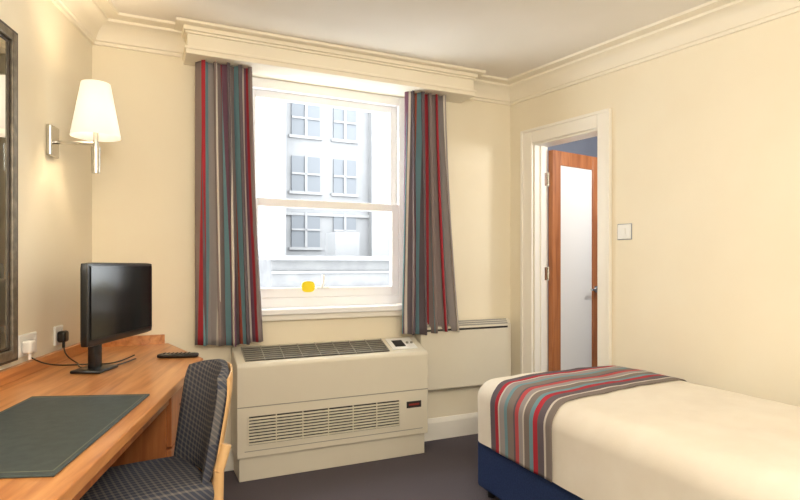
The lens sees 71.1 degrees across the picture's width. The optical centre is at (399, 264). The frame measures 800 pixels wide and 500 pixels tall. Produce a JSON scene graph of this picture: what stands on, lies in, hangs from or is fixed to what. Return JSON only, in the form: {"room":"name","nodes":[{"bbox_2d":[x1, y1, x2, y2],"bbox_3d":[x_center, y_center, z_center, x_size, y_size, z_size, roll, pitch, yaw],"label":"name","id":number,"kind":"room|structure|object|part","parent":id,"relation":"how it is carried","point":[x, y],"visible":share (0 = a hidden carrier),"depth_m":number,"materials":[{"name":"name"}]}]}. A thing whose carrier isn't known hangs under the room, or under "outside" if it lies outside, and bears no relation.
{"room":"hotel room","nodes":[
{"label":"hotel room","id":0,"kind":"room"},
{"bbox_2d":[0,0,91,369],"bbox_3d":[-1.341,-0.050,1.044,0.130,2.460,3.816,0,0,-10],"label":"wall","id":1,"kind":"structure","parent":0,"point":[55,195],"depth_m":2.42,"materials":[{"name":"beige paint"}]},
{"bbox_2d":[0,19,17,365],"bbox_3d":[-1.352,-0.258,1.552,0.025,1.236,1.147,0,0,-10],"label":"wall mirror","id":2,"kind":"object","parent":1,"relation":"attached to","point":[8,36],"visible":1,"depth_m":2.06,"materials":[{"name":"brown mirror"}]},
{"bbox_3d":[-1.359,-0.258,1.551,0.010,1.126,1.037,0,0,-10],"label":"glass","id":3,"kind":"part","parent":2,"relation":"part of","materials":[{"name":"white mirror"}]},
{"bbox_3d":[-1.352,-0.849,1.552,0.025,0.034,1.059,0,0,-10],"label":"frame","id":4,"kind":"part","parent":2,"relation":"part of","materials":[{"name":"black wood"}]},
{"bbox_3d":[-1.352,0.333,1.552,0.025,0.034,1.059,0,0,-10],"label":"frame","id":5,"kind":"part","parent":2,"relation":"part of","materials":[{"name":"brown wood"}]},
{"bbox_3d":[-1.353,-0.871,1.552,0.023,0.010,1.127,0,0,-10],"label":"frame","id":6,"kind":"part","parent":2,"relation":"part of","materials":[{"name":"brown wood"}]},
{"bbox_3d":[-1.353,0.355,1.552,0.023,0.010,1.127,0,0,-10],"label":"frame","id":7,"kind":"part","parent":2,"relation":"part of","materials":[{"name":"brown wood"}]},
{"bbox_3d":[-1.448,-0.258,2.090,0.025,1.216,0.034,0,0,-10],"label":"frame","id":8,"kind":"part","parent":2,"relation":"part of","materials":[{"name":"grey mirror"}]},
{"bbox_3d":[-1.453,-0.258,2.111,0.023,1.236,0.010,0,0,-10],"label":"frame","id":9,"kind":"part","parent":2,"relation":"part of","materials":[{"name":"brown mirror"}]},
{"bbox_2d":[18,331,36,359],"bbox_3d":[-1.464,0.321,2.229,0.045,0.098,0.146,0,0,-10],"label":"power socket","id":10,"kind":"object","parent":1,"relation":"attached to","point":[27,343],"depth_m":2.18,"materials":[{"name":"white plastic"}]},
{"bbox_2d":[53,325,68,347],"bbox_3d":[-1.515,0.321,2.515,0.044,0.098,0.086,0,0,-10],"label":"power socket","id":11,"kind":"object","parent":1,"relation":"attached to","point":[60,336],"depth_m":2.49,"materials":[{"name":"white plastic"}]},
{"bbox_2d":[46,79,120,173],"bbox_3d":[-1.384,-0.603,2.464,0.284,0.395,0.200,0,0,-10],"label":"wall lamp","id":12,"kind":"object","parent":1,"relation":"attached to","point":[94,117],"visible":1,"depth_m":2.42,"materials":[{"name":"white fabric"}]},
{"bbox_3d":[-1.424,-0.535,2.457,0.165,0.016,0.016,0,0,-10],"label":"arm","id":13,"kind":"part","parent":12,"relation":"part of","materials":[{"name":"silver metal"}]},
{"bbox_3d":[-1.342,-0.682,2.471,0.200,0.236,0.200,0,0,-10],"label":"lamp shade","id":14,"kind":"part","parent":12,"relation":"part of","materials":[{"name":"white fabric"}]},
{"bbox_3d":[-1.342,-0.520,2.471,0.022,0.200,0.022,0,0,-10],"label":"stem","id":15,"kind":"part","parent":12,"relation":"part of","materials":[{"name":"silver metal"}]},
{"bbox_2d":[92,45,509,443],"bbox_3d":[-0.448,-0.050,3.610,2.883,2.460,0.240,0,0,-25],"label":"wall","id":16,"kind":"structure","parent":0,"point":[143,192],"depth_m":3.13,"materials":[{"name":"beige paint"}]},
{"bbox_2d":[195,60,262,346],"bbox_3d":[-0.951,-0.333,3.135,0.373,1.568,0.128,0,0,-25],"label":"curtain","id":17,"kind":"object","parent":16,"relation":"hanging from","point":[228,311],"visible":1,"depth_m":3.11,"materials":[{"name":"fabric"}]},
{"bbox_2d":[252,77,398,297],"bbox_3d":[-0.462,-0.463,3.565,0.980,1.325,0.130,0,0,-25],"label":"window","id":18,"kind":"structure","parent":16,"relation":"in","point":[268,89],"depth_m":3.58,"materials":[{"name":"white plastic"}]},
{"bbox_3d":[-0.900,-0.713,3.399,0.045,0.705,0.040,0,0,-25],"label":"upper sash","id":19,"kind":"part","parent":18,"relation":"part of","materials":[{"name":"white wood"}]},
{"bbox_3d":[-0.883,-0.102,3.368,0.050,0.605,0.040,0,0,-25],"label":"lower sash","id":20,"kind":"part","parent":18,"relation":"part of","materials":[{"name":"white wood"}]},
{"bbox_2d":[302,281,314,291],"bbox_3d":[-0.571,0.135,3.486,0.082,0.068,0.008,0,0,-25],"label":"sticker","id":21,"kind":"object","parent":18,"relation":"attached to","point":[307,286],"visible":1,"depth_m":3.48,"materials":[{"name":"yellow"}]},
{"bbox_3d":[-0.480,0.105,3.509,0.080,0.090,0.045,0,0,-25],"label":"sash catch","id":22,"kind":"part","parent":18,"relation":"part of","materials":[{"name":"metal"}]},
{"bbox_3d":[-0.476,-1.042,3.596,0.890,0.045,0.040,0,0,-25],"label":"sash","id":23,"kind":"part","parent":18,"relation":"part of","materials":[{"name":"white plastic"}]},
{"bbox_3d":[-0.462,-0.380,3.565,0.880,0.050,0.040,0,0,-25],"label":"sash","id":24,"kind":"part","parent":18,"relation":"part of","materials":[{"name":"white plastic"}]},
{"bbox_3d":[-0.470,-1.095,3.583,0.980,0.060,0.090,0,0,-25],"label":"frame","id":25,"kind":"part","parent":18,"relation":"part of","materials":[{"name":"white plastic"}]},
{"bbox_3d":[-0.462,0.170,3.565,0.880,0.060,0.040,0,0,-25],"label":"lower sash bottom","id":26,"kind":"part","parent":18,"relation":"part of","materials":[{"name":"white wood"}]},
{"bbox_3d":[-0.053,-0.713,3.794,0.045,0.705,0.040,0,0,-25],"label":"upper sash","id":27,"kind":"part","parent":18,"relation":"part of","materials":[{"name":"white wood"}]},
{"bbox_3d":[-0.040,-0.102,3.761,0.050,0.605,0.040,0,0,-25],"label":"lower sash","id":28,"kind":"part","parent":18,"relation":"part of","materials":[{"name":"white wood"}]},
{"bbox_2d":[174,17,485,102],"bbox_3d":[-0.344,-1.198,3.390,1.895,0.161,0.245,0,0,-25],"label":"curtain pelmet","id":29,"kind":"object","parent":16,"relation":"attached to","point":[268,54],"depth_m":3.27,"materials":[{"name":"beige"}]},
{"bbox_2d":[261,295,398,307],"bbox_3d":[-0.470,0.230,3.583,0.980,0.060,0.090,0,0,-25],"label":"frame","id":30,"kind":"object","parent":16,"relation":"attached to","point":[373,299],"visible":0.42,"depth_m":3.54,"materials":[{"name":"white plastic"}]},
{"bbox_2d":[261,304,401,315],"bbox_3d":[-0.426,0.278,3.488,1.140,0.035,0.120,0,0,-25],"label":"sill","id":31,"kind":"structure","parent":16,"relation":"attached to","point":[383,307],"depth_m":3.43,"materials":[{"name":"white plastic"}]},
{"bbox_2d":[262,310,401,320],"bbox_3d":[-0.418,0.312,3.471,1.100,0.035,0.035,0,0,-25],"label":"apron","id":32,"kind":"object","parent":16,"relation":"attached to","point":[377,313],"depth_m":3.45,"materials":[{"name":"white wood"}]},
{"bbox_2d":[224,412,477,471],"bbox_3d":[-0.403,1.107,3.489,2.623,0.145,0.021,0,0,-25],"label":"baseboard","id":33,"kind":"structure","parent":16,"relation":"attached to","point":[451,426],"depth_m":3.82,"materials":[{"name":"white"}]},
{"bbox_2d":[396,97,404,303],"bbox_3d":[0.001,-0.432,3.803,0.060,1.385,0.090,0,0,-25],"label":"frame","id":34,"kind":"object","parent":16,"relation":"attached to","point":[400,110],"visible":0.48,"depth_m":3.76,"materials":[{"name":"white plastic"}]},
{"bbox_2d":[402,90,459,334],"bbox_3d":[0.209,-0.333,3.675,0.436,1.568,0.113,0,0,-25],"label":"curtain","id":35,"kind":"object","parent":16,"relation":"hanging from","point":[429,297],"visible":1,"depth_m":3.65,"materials":[{"name":"fabric"}]},
{"bbox_2d":[416,318,510,390],"bbox_3d":[0.440,0.604,3.837,0.715,0.453,0.096,0,0,-25],"label":"heater","id":36,"kind":"object","parent":16,"relation":"attached to","point":[480,352],"visible":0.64,"depth_m":3.80,"materials":[{"name":"beige metal"}]},
{"bbox_2d":[427,318,507,331],"bbox_3d":[0.454,0.407,3.807,0.605,0.061,0.302,0,0,0],"label":"outlet","id":37,"kind":"object","parent":36,"relation":"attached to","point":[498,324],"depth_m":3.85,"materials":[{"name":"beige metal"}]},
{"bbox_2d":[224,434,499,499],"bbox_3d":[1.288,1.230,1.632,6.027,0.100,5.109,0,0,0],"label":"floor","id":38,"kind":"structure","parent":0,"point":[447,469],"depth_m":3.07,"materials":[{"name":"grey carpet"}]},
{"bbox_2d":[0,334,202,499],"bbox_3d":[-1.109,0.780,1.926,0.627,0.800,2.338,0,0,-10],"label":"desk","id":39,"kind":"object","parent":38,"relation":"on","point":[148,431],"visible":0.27,"depth_m":2.05,"materials":[{"name":"brown wood"}]},
{"bbox_2d":[0,394,149,478],"bbox_3d":[-0.944,0.426,1.472,0.368,0.006,0.752,0,0,-10],"label":"desk pad","id":40,"kind":"object","parent":39,"relation":"on","point":[40,436],"depth_m":1.45,"materials":[{"name":"grey leather"}]},
{"bbox_2d":[32,354,134,365],"bbox_3d":[-1.333,0.392,2.374,0.075,0.069,0.429,0,0,42],"label":"power cable","id":41,"kind":"object","parent":39,"relation":"on","point":[134,354],"visible":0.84,"depth_m":2.36,"materials":[{"name":"black plastic"}]},
{"bbox_2d":[63,346,135,367],"bbox_3d":[-1.350,0.393,2.414,0.319,0.069,0.234,0,0,0],"label":"power cable","id":42,"kind":"object","parent":39,"relation":"on","point":[63,346],"visible":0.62,"depth_m":2.45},
{"bbox_2d":[70,262,151,373],"bbox_3d":[-1.240,0.210,2.470,0.120,0.440,0.570,0,0,0],"label":"television","id":43,"kind":"object","parent":39,"relation":"on","point":[116,298],"visible":1,"depth_m":2.35,"materials":[{"name":"black plastic"}]},
{"bbox_3d":[-0.923,0.802,2.372,0.020,0.195,0.486,0,0,-10],"label":"drawer","id":44,"kind":"part","parent":39,"relation":"part of","materials":[{"name":"brown wood"}]},
{"bbox_3d":[-0.923,0.598,2.372,0.020,0.195,0.486,0,0,-10],"label":"drawer","id":45,"kind":"part","parent":39,"relation":"part of","materials":[{"name":"brown wood"}]},
{"bbox_2d":[157,352,198,357],"bbox_3d":[-1.030,0.418,2.600,0.180,0.022,0.044,0,0,-8],"label":"remote control","id":46,"kind":"object","parent":39,"relation":"on","point":[185,354],"visible":1,"depth_m":2.58,"materials":[{"name":"black plastic"}]},
{"bbox_2d":[79,359,232,499],"bbox_3d":[-0.810,0.759,1.839,0.522,0.848,0.405,0,0,-37],"label":"desk chair","id":47,"kind":"object","parent":38,"relation":"on","point":[195,471],"depth_m":1.82,"materials":[{"name":"grey fabric"}]},
{"bbox_2d":[231,336,427,481],"bbox_3d":[-0.395,0.823,3.353,1.162,0.714,0.231,0,0,-25],"label":"air conditioner","id":48,"kind":"object","parent":38,"relation":"on","point":[310,406],"visible":1,"depth_m":3.24,"materials":[{"name":"beige metal"}]},
{"bbox_2d":[241,338,389,361],"bbox_3d":[-0.484,0.498,3.308,0.866,0.064,0.145,0,0,-25],"label":"grille","id":49,"kind":"object","parent":48,"relation":"attached to","point":[360,348],"depth_m":3.29,"materials":[{"name":"grey metal"}]},
{"bbox_2d":[248,400,399,445],"bbox_3d":[-0.411,0.902,3.223,0.906,0.155,0.010,0,0,-25],"label":"grille","id":50,"kind":"object","parent":48,"relation":"attached to","point":[328,421],"depth_m":3.21,"materials":[{"name":"beige metal"}]},
{"bbox_3d":[0.008,0.498,3.545,0.170,0.055,0.127,0,0,-25],"label":"control panel","id":51,"kind":"part","parent":48,"relation":"part of","materials":[{"name":"white plastic"}]},
{"bbox_3d":[0.086,0.860,3.459,0.100,0.040,0.004,0,0,-25],"label":"badge plate","id":52,"kind":"part","parent":48,"relation":"part of","materials":[{"name":"black"}]},
{"bbox_2d":[478,366,799,499],"bbox_3d":[1.247,0.655,2.125,1.004,1.050,2.145,0,0,-24],"label":"bed","id":53,"kind":"object","parent":38,"relation":"on","point":[599,432],"visible":1,"depth_m":2.17,"materials":[{"name":"beige fabric"}]},
{"bbox_2d":[111,0,711,77],"bbox_3d":[1.288,-1.330,1.632,6.027,0.100,5.109,0,0,0],"label":"ceiling","id":54,"kind":"structure","parent":0,"point":[502,38],"depth_m":2.94,"materials":[{"name":"paint"}]},
{"bbox_2d":[548,136,596,156],"bbox_3d":[1.394,-0.050,4.814,1.570,2.460,0.080,0,0,-34],"label":"wall","id":55,"kind":"structure","parent":0,"point":[588,147],"depth_m":4.90,"materials":[{"name":"blue paint"}]},
{"bbox_2d":[561,151,592,169],"bbox_3d":[1.272,-0.755,4.071,0.356,0.100,0.040,0,0,-34],"label":"rail","id":56,"kind":"object","parent":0,"point":[568,159],"depth_m":4.05,"materials":[{"name":"brown wood"}]},
{"bbox_2d":[510,12,799,406],"bbox_3d":[2.510,-0.050,1.655,0.130,2.460,5.900,0,0,-34],"label":"wall","id":57,"kind":"structure","parent":0,"point":[706,136],"depth_m":2.90,"materials":[{"name":"beige paint"}]},
{"bbox_2d":[51,0,799,105],"bbox_3d":[1.250,-1.218,1.619,5.726,0.125,4.882,0,0,0],"label":"trim","id":58,"kind":"structure","parent":57,"relation":"attached to","point":[100,22],"depth_m":2.99,"materials":[{"name":"beige paint"}]},
{"bbox_2d":[520,131,522,373],"bbox_3d":[0.862,0.120,3.943,0.028,2.120,0.020,0,0,-34],"label":"bead","id":59,"kind":"object","parent":57,"relation":"attached to","point":[521,134],"visible":0.56,"depth_m":3.93,"materials":[{"name":"white wood"}]},
{"bbox_2d":[523,132,532,373],"bbox_3d":[0.890,0.124,3.909,0.020,2.112,0.092,0,0,-34],"label":"trim","id":60,"kind":"structure","parent":57,"relation":"attached to","point":[527,137],"depth_m":3.90,"materials":[{"name":"white wood"}]},
{"bbox_2d":[540,146,544,371],"bbox_3d":[0.991,0.176,3.899,0.035,2.008,0.012,0,0,-34],"label":"door frame","id":61,"kind":"object","parent":57,"relation":"attached to","point":[542,148],"visible":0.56,"depth_m":3.89,"materials":[{"name":"white wood"}]},
{"bbox_2d":[545,267,547,279],"bbox_3d":[1.026,0.060,3.928,0.037,0.090,0.004,0,0,-34],"label":"hinge","id":62,"kind":"object","parent":57,"relation":"attached to","point":[546,268],"visible":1,"depth_m":3.93,"materials":[{"name":"silver metal"}]},
{"bbox_2d":[545,173,547,185],"bbox_3d":[1.026,-0.600,3.928,0.037,0.090,0.004,0,0,-34],"label":"hinge","id":63,"kind":"object","parent":57,"relation":"attached to","point":[546,174],"visible":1,"depth_m":3.93,"materials":[{"name":"silver metal"}]},
{"bbox_2d":[522,109,606,142],"bbox_3d":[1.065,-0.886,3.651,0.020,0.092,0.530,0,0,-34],"label":"trim","id":64,"kind":"structure","parent":57,"relation":"attached to","point":[588,123],"depth_m":3.62,"materials":[{"name":"white"}]},
{"bbox_2d":[534,129,596,371],"bbox_3d":[1.124,0.170,3.699,0.130,2.020,0.518,0,0,-34],"label":"door frame","id":65,"kind":"structure","parent":57,"relation":"attached to","point":[536,147],"depth_m":3.88,"materials":[{"name":"white wood"}]},
{"bbox_2d":[597,112,606,365],"bbox_3d":[1.237,0.124,3.398,0.020,2.112,0.083,0,0,-34],"label":"trim","id":66,"kind":"structure","parent":57,"relation":"attached to","point":[601,118],"depth_m":3.39,"materials":[{"name":"white wood"}]},
{"bbox_2d":[607,108,611,365],"bbox_3d":[1.256,0.120,3.363,0.028,2.120,0.020,0,0,-34],"label":"bead","id":67,"kind":"object","parent":57,"relation":"attached to","point":[609,110],"visible":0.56,"depth_m":3.35,"materials":[{"name":"white wood"}]},
{"bbox_2d":[617,223,631,239],"bbox_3d":[1.315,-0.195,3.286,0.016,0.094,0.094,0,0,-34],"label":"light switch","id":68,"kind":"object","parent":57,"relation":"attached to","point":[624,231],"visible":1,"depth_m":3.28,"materials":[{"name":"white plastic"}]},
{"bbox_3d":[1.941,1.230,4.079,1.650,0.100,1.910,0,0,-34],"label":"floor","id":69,"kind":"structure","parent":0,"visible":0},
{"bbox_2d":[561,166,591,369],"bbox_3d":[1.273,0.128,4.070,0.356,1.665,0.018,0,0,-34],"label":"mirror","id":70,"kind":"object","parent":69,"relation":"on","point":[576,183],"visible":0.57,"depth_m":4.06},
{"bbox_2d":[548,150,560,370],"bbox_3d":[1.090,0.182,3.947,0.085,1.975,0.040,0,0,-34],"label":"stile","id":71,"kind":"object","parent":70,"relation":"attached to","point":[554,156],"visible":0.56,"depth_m":3.93,"materials":[{"name":"brown wood"}]},
{"bbox_2d":[592,157,596,366],"bbox_3d":[1.455,0.182,4.195,0.085,1.975,0.040,0,0,-34],"label":"stile","id":72,"kind":"object","parent":70,"relation":"attached to","point":[594,171],"visible":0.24,"depth_m":4.17,"materials":[{"name":"brown wood"}]},
{"label":"outside","id":73,"kind":"structure","parent":0,"visible":0},
{"bbox_2d":[256,98,389,259],"bbox_3d":[-1.746,1.580,11.501,15.000,15.200,1.360,0,0,-25],"label":"facade","id":74,"kind":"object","parent":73,"point":[304,152],"visible":0.16,"depth_m":11.67,"materials":[{"name":"grey stone"}]},
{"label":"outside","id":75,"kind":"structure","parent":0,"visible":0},
{"bbox_2d":[259,232,389,307],"bbox_3d":[-0.011,4.330,9.970,5.150,9.700,2.600,0,0,-25],"label":"extension","id":76,"kind":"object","parent":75,"point":[342,265],"visible":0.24,"depth_m":8.24,"materials":[{"name":"stone"}]},
{"bbox_3d":[0.525,0.105,8.879,5.100,0.030,0.030,0,0,-25],"label":"cladding rail","id":77,"kind":"part","parent":76,"relation":"part of","materials":[{"name":"grey stone"}]}
]}

